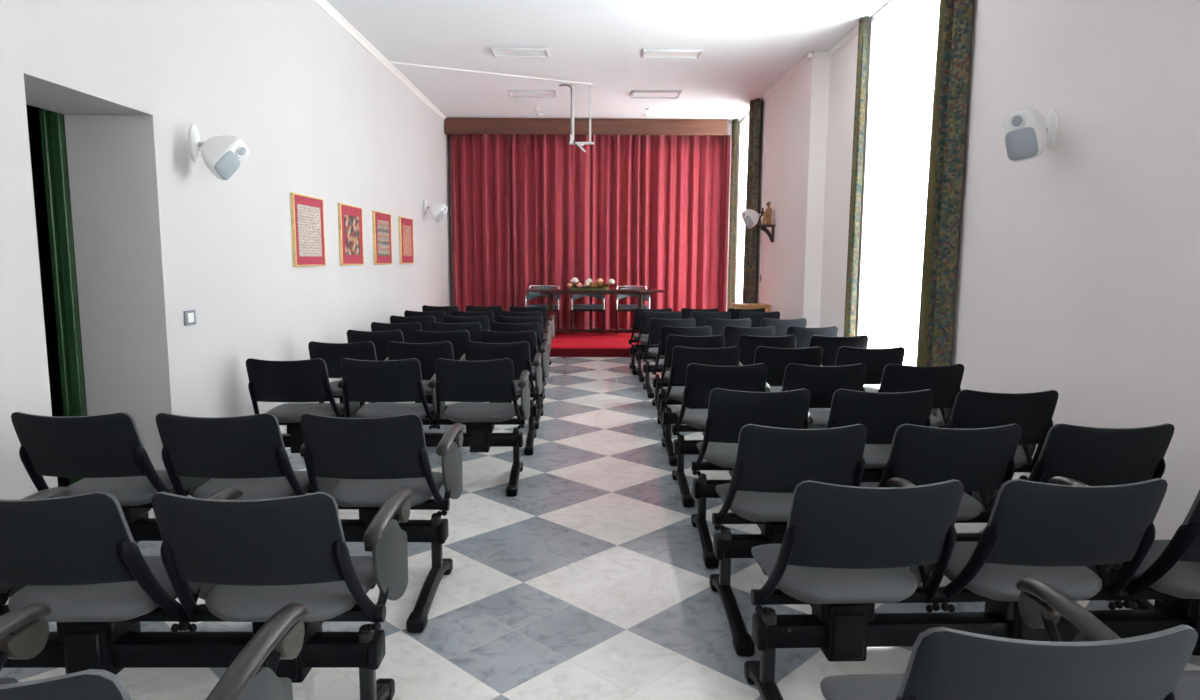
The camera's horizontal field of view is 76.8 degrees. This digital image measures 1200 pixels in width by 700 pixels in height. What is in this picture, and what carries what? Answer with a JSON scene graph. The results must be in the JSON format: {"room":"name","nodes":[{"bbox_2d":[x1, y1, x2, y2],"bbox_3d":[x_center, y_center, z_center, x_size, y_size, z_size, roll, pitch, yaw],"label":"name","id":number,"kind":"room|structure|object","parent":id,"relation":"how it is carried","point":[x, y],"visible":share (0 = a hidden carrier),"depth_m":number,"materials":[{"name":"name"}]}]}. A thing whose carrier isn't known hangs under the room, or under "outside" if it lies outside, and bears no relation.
{"room":"conference hall","nodes":[
{"label":"conference hall","id":0,"kind":"room"},
{"bbox_2d":[26,104,86,486],"bbox_3d":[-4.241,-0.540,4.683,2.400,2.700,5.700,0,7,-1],"label":"door frame","id":1,"kind":"structure","parent":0,"point":[32,112],"depth_m":7.21,"materials":[{"name":"brown paint"}]},
{"bbox_2d":[41,259,63,416],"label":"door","id":2,"kind":"structure","parent":1,"relation":"attached to","point":[46,282],"depth_m":6.03,"materials":[{"name":"brown paint"}]},
{"bbox_2d":[39,110,86,484],"bbox_3d":[-3.096,-0.197,3.928,0.118,2.210,0.980,0,7,-1],"label":"curtain","id":3,"kind":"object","parent":1,"relation":"in","point":[52,132],"depth_m":4.35,"materials":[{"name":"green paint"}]},
{"bbox_2d":[0,0,451,499],"bbox_3d":[-2.794,-1.120,5.290,0.500,3.720,16.020,0,7,-1],"label":"wall","id":4,"kind":"structure","parent":0,"point":[158,236],"depth_m":4.76,"materials":[{"name":"white paint"}]},
{"bbox_2d":[184,310,195,325],"bbox_3d":[-2.535,-0.200,4.683,0.012,0.090,0.124,0,7,-1],"label":"light switch","id":5,"kind":"object","parent":4,"relation":"attached to","point":[189,316],"visible":1,"depth_m":4.67,"materials":[{"name":"white plastic"}]},
{"bbox_2d":[189,124,248,179],"bbox_3d":[-2.370,-1.226,4.675,0.336,0.349,0.233,0,7,-1],"label":"wall speaker","id":6,"kind":"object","parent":4,"relation":"attached to","point":[223,155],"visible":1,"depth_m":4.64,"materials":[{"name":"white plastic"}]},
{"bbox_2d":[214,151,240,179],"bbox_3d":[-2.293,-1.137,4.660,0.093,0.174,0.181,0,7,-1],"label":"grille","id":7,"kind":"object","parent":6,"relation":"attached to","point":[226,163],"depth_m":4.64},
{"bbox_2d":[290,193,325,266],"bbox_3d":[-2.541,-1.037,6.612,0.029,0.606,0.700,0,7,-1],"label":"framed picture","id":8,"kind":"object","parent":4,"relation":"attached to","point":[307,212],"visible":1,"depth_m":6.56,"materials":[{"name":"paper"}]},
{"bbox_2d":[338,203,363,264],"bbox_3d":[-2.551,-1.177,7.773,0.029,0.606,0.700,0,7,-1],"label":"framed picture","id":9,"kind":"object","parent":4,"relation":"attached to","point":[350,218],"visible":1,"depth_m":7.72,"materials":[{"name":"red paper"}]},
{"bbox_2d":[313,0,446,120],"bbox_3d":[-2.507,-2.921,4.925,0.055,0.055,15.720,0,7,-1],"label":"trim","id":10,"kind":"structure","parent":4,"relation":"attached to","point":[323,4],"depth_m":8.46,"materials":[{"name":"white paint"}]},
{"bbox_2d":[372,211,391,264],"bbox_3d":[-2.561,-1.315,8.925,0.029,0.606,0.700,0,7,-1],"label":"framed picture","id":11,"kind":"object","parent":4,"relation":"attached to","point":[382,231],"visible":1,"depth_m":8.88,"materials":[{"name":"red paper"}]},
{"bbox_2d":[398,216,413,263],"bbox_3d":[-2.571,-1.452,10.062,0.029,0.606,0.670,0,7,-1],"label":"framed picture","id":12,"kind":"object","parent":4,"relation":"attached to","point":[406,241],"visible":1,"depth_m":10.02,"materials":[{"name":"red paper"}]},
{"bbox_2d":[424,199,446,221],"bbox_3d":[-2.426,-2.054,11.138,0.335,0.347,0.220,0,7,-1],"label":"wall speaker","id":13,"kind":"object","parent":4,"relation":"attached to","point":[437,211],"visible":1,"depth_m":11.10,"materials":[{"name":"white plastic"}]},
{"bbox_2d":[436,210,443,221],"bbox_3d":[-2.347,-1.967,11.126,0.084,0.171,0.182,1,7,7],"label":"grille","id":14,"kind":"object","parent":13,"relation":"attached to","point":[439,213],"depth_m":11.08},
{"bbox_2d":[570,288,607,289],"bbox_3d":[-0.177,-0.976,12.109,0.600,0.035,0.100,0,7,-1],"label":"tray","id":15,"kind":"object","parent":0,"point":[570,288],"depth_m":12.06,"materials":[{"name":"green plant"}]},
{"bbox_2d":[449,124,731,329],"bbox_3d":[-0.054,-2.079,13.367,6.120,3.720,0.200,0,7,-1],"label":"wall","id":16,"kind":"structure","parent":0,"point":[729,126],"depth_m":13.23,"materials":[{"name":"white paint"}]},
{"bbox_2d":[445,118,727,136],"bbox_3d":[-0.229,-3.749,12.834,4.710,0.253,0.458,0,7,-1],"label":"pelmet","id":17,"kind":"object","parent":16,"relation":"attached to","point":[452,125],"visible":0.98,"depth_m":12.62,"materials":[{"name":"brown wood"}]},
{"bbox_2d":[450,134,589,328],"bbox_3d":[-1.365,-2.026,13.028,2.387,3.346,0.188,0,7,-1],"label":"stage curtain","id":18,"kind":"object","parent":17,"relation":"hanging from","point":[520,203],"visible":0.8,"depth_m":13.00,"materials":[{"name":"fabric"}]},
{"bbox_2d":[590,135,730,328],"bbox_3d":[1.020,-2.035,13.190,2.449,3.345,0.163,0,7,-1],"label":"stage curtain","id":19,"kind":"object","parent":16,"relation":"hanging from","point":[659,204],"visible":0.78,"depth_m":13.16,"materials":[{"name":"fabric"}]},
{"bbox_2d":[0,357,1199,699],"bbox_3d":[-1.203,0.792,5.534,8.500,0.120,16.420,0,7,-1],"label":"floor","id":20,"kind":"structure","parent":0,"point":[591,581],"depth_m":3.19,"materials":[{"name":"stone"}]},
{"bbox_2d":[0,603,307,699],"bbox_3d":[-1.479,0.832,1.321,1.702,0.803,0.720,0,7,-1],"label":"row of chairs","id":21,"kind":"object","parent":20,"relation":"on","point":[24,630],"visible":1,"depth_m":1.45,"materials":[{"name":"black paint"}]},
{"bbox_2d":[0,487,412,699],"bbox_3d":[-1.455,0.733,2.150,1.702,0.803,0.720,0,7,-1],"label":"row of chairs","id":22,"kind":"object","parent":20,"relation":"on","point":[78,556],"visible":1,"depth_m":2.08,"materials":[{"name":"black paint"}]},
{"bbox_2d":[11,412,464,632],"bbox_3d":[-1.462,0.615,3.130,1.702,0.803,0.720,0,7,0],"label":"row of chairs","id":23,"kind":"object","parent":20,"relation":"on","point":[371,459],"visible":0.77,"depth_m":2.96,"materials":[{"name":"black paint"}]},
{"bbox_2d":[246,358,529,496],"bbox_3d":[-1.303,0.424,4.725,1.702,0.803,0.720,0,7,-2],"label":"row of chairs","id":24,"kind":"object","parent":20,"relation":"on","point":[298,380],"visible":0.87,"depth_m":4.57,"materials":[{"name":"black paint"}]},
{"bbox_2d":[300,341,541,456],"bbox_3d":[-1.292,0.312,5.655,1.702,0.803,0.720,0,7,-2],"label":"row of chairs","id":25,"kind":"object","parent":20,"relation":"on","point":[332,354],"visible":0.41,"depth_m":5.43,"materials":[{"name":"black paint"}]},
{"bbox_2d":[347,330,548,428],"bbox_3d":[-1.307,0.209,6.511,1.702,0.803,0.720,0,7,0],"label":"row of chairs","id":26,"kind":"object","parent":20,"relation":"on","point":[380,339],"visible":0.23,"depth_m":6.27,"materials":[{"name":"black paint"}]},
{"bbox_2d":[367,322,549,408],"bbox_3d":[-1.345,0.113,7.306,1.702,0.803,0.720,0,7,-2],"label":"row of chairs","id":27,"kind":"object","parent":20,"relation":"on","point":[474,329],"visible":0.13,"depth_m":7.06,"materials":[{"name":"black paint"}]},
{"bbox_2d":[390,315,549,391],"bbox_3d":[-1.391,0.016,8.112,1.702,0.803,0.720,0,7,-2],"label":"row of chairs","id":28,"kind":"object","parent":20,"relation":"on","point":[425,321],"visible":0.1,"depth_m":7.86,"materials":[{"name":"black paint"}]},
{"bbox_2d":[404,310,551,346],"bbox_3d":[-1.436,-0.074,8.858,1.702,0.803,0.720,0,7,1],"label":"row of chairs","id":29,"kind":"object","parent":20,"relation":"on","point":[439,315],"visible":0.09,"depth_m":8.60,"materials":[{"name":"black paint"}]},
{"bbox_2d":[422,305,554,364],"bbox_3d":[-1.452,-0.187,9.797,1.702,0.803,0.720,0,7,1],"label":"row of chairs","id":30,"kind":"object","parent":20,"relation":"on","point":[497,310],"visible":0.16,"depth_m":9.55,"materials":[{"name":"black paint"}]},
{"bbox_2d":[550,329,640,356],"bbox_3d":[-0.205,-0.140,12.129,4.690,0.164,2.680,0,7,-1],"label":"stage platform","id":31,"kind":"object","parent":20,"relation":"on","point":[563,344],"visible":0.3,"depth_m":10.94,"materials":[{"name":"red carpet"}]},
{"bbox_2d":[525,285,559,333],"bbox_3d":[-0.953,-0.689,12.735,0.556,0.782,0.607,0,7,-1],"label":"armchair","id":32,"kind":"object","parent":31,"relation":"on","point":[530,295],"visible":0.62,"depth_m":12.79,"materials":[{"name":"silver metal"}]},
{"bbox_2d":[571,285,604,333],"bbox_3d":[-0.203,-0.686,12.742,0.556,0.782,0.607,0,7,-1],"label":"armchair","id":33,"kind":"object","parent":31,"relation":"on","point":[577,307],"visible":0.56,"depth_m":12.47,"materials":[{"name":"silver metal"}]},
{"bbox_2d":[526,289,664,332],"bbox_3d":[-0.074,-0.612,12.315,2.200,0.735,0.600,0,7,-1],"label":"conference table","id":34,"kind":"object","parent":31,"relation":"on","point":[639,292],"visible":0.7,"depth_m":12.25,"materials":[{"name":"black wood"}]},
{"bbox_2d":[567,278,614,289],"bbox_3d":[-0.152,-1.054,12.067,0.802,0.200,0.382,0,7,-1],"label":"flower arrangement","id":35,"kind":"object","parent":34,"relation":"on","point":[601,286],"visible":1,"depth_m":12.05,"materials":[{"name":"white plant"}]},
{"bbox_2d":[616,285,649,333],"bbox_3d":[0.541,-0.684,12.749,0.556,0.782,0.607,0,7,-1],"label":"armchair","id":36,"kind":"object","parent":31,"relation":"on","point":[619,307],"visible":0.61,"depth_m":12.49,"materials":[{"name":"silver metal"}]},
{"bbox_2d":[629,308,764,374],"bbox_3d":[1.228,-0.138,9.489,1.736,0.803,0.720,0,7,-2],"label":"row of chairs","id":37,"kind":"object","parent":20,"relation":"on","point":[686,313],"visible":0.09,"depth_m":9.26,"materials":[{"name":"black paint"}]},
{"bbox_2d":[635,311,779,381],"bbox_3d":[1.283,-0.073,8.953,1.736,0.803,0.720,0,7,-2],"label":"row of chairs","id":38,"kind":"object","parent":20,"relation":"on","point":[700,318],"visible":0.17,"depth_m":8.72,"materials":[{"name":"black paint"}]},
{"bbox_2d":[642,318,806,397],"bbox_3d":[1.315,0.048,7.947,1.736,0.803,0.720,0,7,-2],"label":"row of chairs","id":39,"kind":"object","parent":20,"relation":"on","point":[718,325],"visible":0.2,"depth_m":7.71,"materials":[{"name":"black paint"}]},
{"bbox_2d":[651,326,837,415],"bbox_3d":[1.349,0.159,7.031,1.736,0.803,0.720,0,7,-2],"label":"row of chairs","id":40,"kind":"object","parent":20,"relation":"on","point":[731,333],"visible":0.17,"depth_m":6.79,"materials":[{"name":"black paint"}]},
{"bbox_2d":[731,303,770,311],"bbox_3d":[2.076,-0.244,10.484,0.470,0.785,0.400,0,7,-1],"label":"side table","id":41,"kind":"object","parent":20,"relation":"on","point":[734,305],"visible":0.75,"depth_m":10.27,"materials":[{"name":"orange wood"}]},
{"bbox_2d":[657,334,867,437],"bbox_3d":[1.339,0.254,6.237,1.736,0.803,0.720,0,7,-1],"label":"row of chairs","id":42,"kind":"object","parent":20,"relation":"on","point":[747,344],"visible":0.21,"depth_m":6.00,"materials":[{"name":"black paint"}]},
{"bbox_2d":[661,346,904,465],"bbox_3d":[1.310,0.349,5.443,1.736,0.803,0.720,0,7,-1],"label":"row of chairs","id":43,"kind":"object","parent":20,"relation":"on","point":[776,360],"visible":0.26,"depth_m":5.21,"materials":[{"name":"black paint"}]},
{"bbox_2d":[672,363,963,506],"bbox_3d":[1.308,0.452,4.589,1.736,0.803,0.720,0,7,-1],"label":"row of chairs","id":44,"kind":"object","parent":20,"relation":"on","point":[821,382],"visible":0.44,"depth_m":4.37,"materials":[{"name":"black paint"}]},
{"bbox_2d":[691,388,1058,567],"bbox_3d":[1.325,0.555,3.731,1.736,0.803,0.720,0,7,0],"label":"row of chairs","id":45,"kind":"object","parent":20,"relation":"on","point":[729,411],"visible":0.52,"depth_m":3.52,"materials":[{"name":"black paint"}]},
{"bbox_2d":[709,423,1174,655],"bbox_3d":[1.317,0.643,2.996,1.736,0.803,0.720,0,7,-2],"label":"row of chairs","id":46,"kind":"object","parent":20,"relation":"on","point":[770,462],"visible":0.61,"depth_m":2.79,"materials":[{"name":"black paint"}]},
{"bbox_2d":[744,476,1199,699],"bbox_3d":[1.334,0.726,2.307,1.736,0.803,0.720,0,7,-2],"label":"row of chairs","id":47,"kind":"object","parent":20,"relation":"on","point":[843,551],"visible":0.97,"depth_m":2.20,"materials":[{"name":"black paint"}]},
{"bbox_2d":[820,577,1199,699],"bbox_3d":[1.328,0.825,1.487,1.736,0.803,0.720,0,7,-2],"label":"row of chairs","id":48,"kind":"object","parent":20,"relation":"on","point":[944,663],"visible":1,"depth_m":1.23,"materials":[{"name":"black paint"}]},
{"bbox_2d":[326,0,889,123],"bbox_3d":[0.024,-3.031,5.085,6.120,0.150,16.420,0,7,-1],"label":"ceiling","id":49,"kind":"structure","parent":0,"point":[748,46],"depth_m":8.30,"materials":[{"name":"paint"}]},
{"bbox_2d":[389,61,590,84],"bbox_3d":[-1.315,-3.494,9.580,2.632,0.015,0.028,-3,8,-25],"label":"channel","id":50,"kind":"object","parent":49,"relation":"attached to","point":[390,61],"visible":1,"depth_m":9.53,"materials":[{"name":"white paint"}]},
{"bbox_2d":[490,47,548,57],"bbox_3d":[-0.901,-3.361,8.552,0.640,0.029,0.320,0,7,-1],"label":"recessed light","id":51,"kind":"object","parent":49,"relation":"in","point":[528,52],"visible":1,"depth_m":8.55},
{"bbox_2d":[494,50,545,55],"bbox_3d":[-0.901,-3.368,8.552,0.582,0.015,0.282,0,7,-1],"label":"diffuser","id":52,"kind":"object","parent":51,"relation":"attached to","point":[496,52],"depth_m":8.56,"materials":[{"name":"white plastic"}]},
{"bbox_2d":[508,90,556,97],"bbox_3d":[-0.950,-3.622,10.716,0.670,0.029,0.360,0,7,-1],"label":"recessed light","id":53,"kind":"object","parent":49,"relation":"in","point":[513,93],"visible":1,"depth_m":10.68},
{"bbox_2d":[511,93,554,96],"bbox_3d":[-0.950,-3.629,10.716,0.612,0.015,0.322,0,7,-1],"label":"diffuser","id":54,"kind":"object","parent":53,"relation":"attached to","point":[512,94],"depth_m":10.75,"materials":[{"name":"white plastic"}]},
{"bbox_2d":[559,84,593,151],"bbox_3d":[-0.313,-3.125,10.228,0.471,0.894,0.120,0,7,-1],"label":"bracket","id":55,"kind":"object","parent":49,"relation":"hanging from","point":[580,144],"visible":1,"depth_m":10.21,"materials":[{"name":"white metal"}]},
{"bbox_2d":[631,90,681,98],"bbox_3d":[0.790,-3.613,10.712,0.690,0.029,0.400,0,7,-1],"label":"recessed light","id":56,"kind":"object","parent":49,"relation":"in","point":[637,94],"visible":1,"depth_m":10.70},
{"bbox_2d":[633,93,678,97],"bbox_3d":[0.790,-3.620,10.712,0.632,0.015,0.362,0,7,-1],"label":"diffuser","id":57,"kind":"object","parent":56,"relation":"attached to","point":[635,95],"depth_m":10.76,"materials":[{"name":"white plastic"}]},
{"bbox_2d":[641,49,702,58],"bbox_3d":[0.814,-3.357,8.583,0.670,0.029,0.290,0,7,-1],"label":"recessed light","id":58,"kind":"object","parent":49,"relation":"in","point":[647,53],"visible":1,"depth_m":8.56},
{"bbox_2d":[644,52,698,56],"bbox_3d":[0.814,-3.364,8.582,0.612,0.015,0.252,0,7,-1],"label":"diffuser","id":59,"kind":"object","parent":58,"relation":"attached to","point":[646,54],"depth_m":8.61,"materials":[{"name":"white plastic"}]},
{"bbox_2d":[727,118,738,310],"bbox_3d":[2.245,-2.021,12.911,0.108,3.696,0.323,0,7,-1],"label":"drape","id":60,"kind":"object","parent":49,"relation":"hanging from","point":[735,123],"visible":0.82,"depth_m":12.78,"materials":[{"name":"green fabric"}]},
{"bbox_2d":[742,98,760,302],"bbox_3d":[2.260,-1.842,11.421,0.130,3.696,0.483,0,7,-1],"label":"drape","id":61,"kind":"object","parent":49,"relation":"hanging from","point":[752,186],"visible":0.71,"depth_m":11.22,"materials":[{"name":"green fabric"}]},
{"bbox_2d":[844,16,868,336],"bbox_3d":[2.537,-1.377,7.561,0.081,3.696,0.182,0,7,-1],"label":"drape","id":62,"kind":"object","parent":49,"relation":"hanging from","point":[860,94],"visible":0.87,"depth_m":7.49,"materials":[{"name":"fabric"}]},
{"bbox_2d":[916,0,972,416],"bbox_3d":[2.551,-1.145,5.635,0.145,3.696,0.422,0,7,-1],"label":"drape","id":63,"kind":"object","parent":49,"relation":"hanging from","point":[949,112],"visible":0.76,"depth_m":5.54,"materials":[{"name":"green fabric"}]},
{"bbox_2d":[734,0,1199,539],"bbox_3d":[2.665,-1.101,5.340,0.480,3.720,16.020,0,7,-1],"label":"wall","id":64,"kind":"structure","parent":0,"point":[1078,275],"depth_m":4.34,"materials":[{"name":"white paint"}]},
{"bbox_2d":[739,121,748,302],"bbox_3d":[2.424,-1.926,12.370,0.045,3.618,1.236,0,7,-1],"label":"sheer curtain","id":65,"kind":"object","parent":64,"relation":"hanging from","point":[746,125],"visible":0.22,"depth_m":12.72,"materials":[{"name":"white fabric"}]},
{"bbox_2d":[741,206,763,227],"bbox_3d":[2.224,-1.920,10.943,0.342,0.325,0.220,-1,7,-10],"label":"wall speaker","id":66,"kind":"object","parent":64,"relation":"attached to","point":[750,217],"visible":0.85,"depth_m":10.89,"materials":[{"name":"white plastic"}]},
{"bbox_2d":[743,216,752,227],"bbox_3d":[2.138,-1.846,10.911,0.064,0.178,0.183,-3,8,-25],"label":"grille","id":67,"kind":"object","parent":66,"relation":"attached to","point":[748,220],"depth_m":10.89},
{"bbox_2d":[760,102,765,280],"bbox_3d":[2.366,-2.283,10.987,0.022,2.565,0.021,0,7,-1],"label":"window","id":68,"kind":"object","parent":64,"relation":"attached to","point":[765,102],"visible":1,"depth_m":10.96,"materials":[{"name":"white plastic"}]},
{"bbox_2d":[757,224,774,241],"bbox_3d":[2.271,-1.595,10.374,0.219,0.240,0.233,0,7,-1],"label":"wall bracket","id":69,"kind":"object","parent":64,"relation":"attached to","point":[763,226],"visible":1,"depth_m":10.34,"materials":[{"name":"brown wood"}]},
{"bbox_2d":[760,202,771,223],"bbox_3d":[2.276,-1.869,10.333,0.158,0.313,0.144,-5,9,-39],"label":"statue","id":70,"kind":"object","parent":69,"relation":"on","point":[767,214],"visible":0.98,"depth_m":10.30,"materials":[{"name":"brown wood"}]},
{"bbox_2d":[762,23,858,100],"bbox_3d":[2.500,-3.000,5.775,0.255,0.055,10.300,0,7,-1],"label":"trim","id":71,"kind":"structure","parent":64,"relation":"attached to","point":[852,33],"depth_m":8.54,"materials":[{"name":"white paint"}]},
{"bbox_2d":[864,0,939,388],"bbox_3d":[2.674,-1.236,6.638,0.045,3.618,1.706,0,7,-1],"label":"window","id":72,"kind":"structure","parent":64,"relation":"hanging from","point":[907,39],"depth_m":6.72,"materials":[{"name":"white glass"}]},
{"bbox_2d":[1003,108,1057,161],"bbox_3d":[2.486,-1.233,4.316,0.354,0.316,0.203,-2,7,-15],"label":"wall speaker","id":73,"kind":"object","parent":64,"relation":"attached to","point":[1027,134],"visible":1,"depth_m":4.26,"materials":[{"name":"white plastic"}]},
{"bbox_2d":[1005,127,1037,160],"bbox_3d":[2.379,-1.163,4.276,0.052,0.174,0.179,-4,8,-34],"label":"grille","id":74,"kind":"object","parent":73,"relation":"attached to","point":[1021,143],"depth_m":4.26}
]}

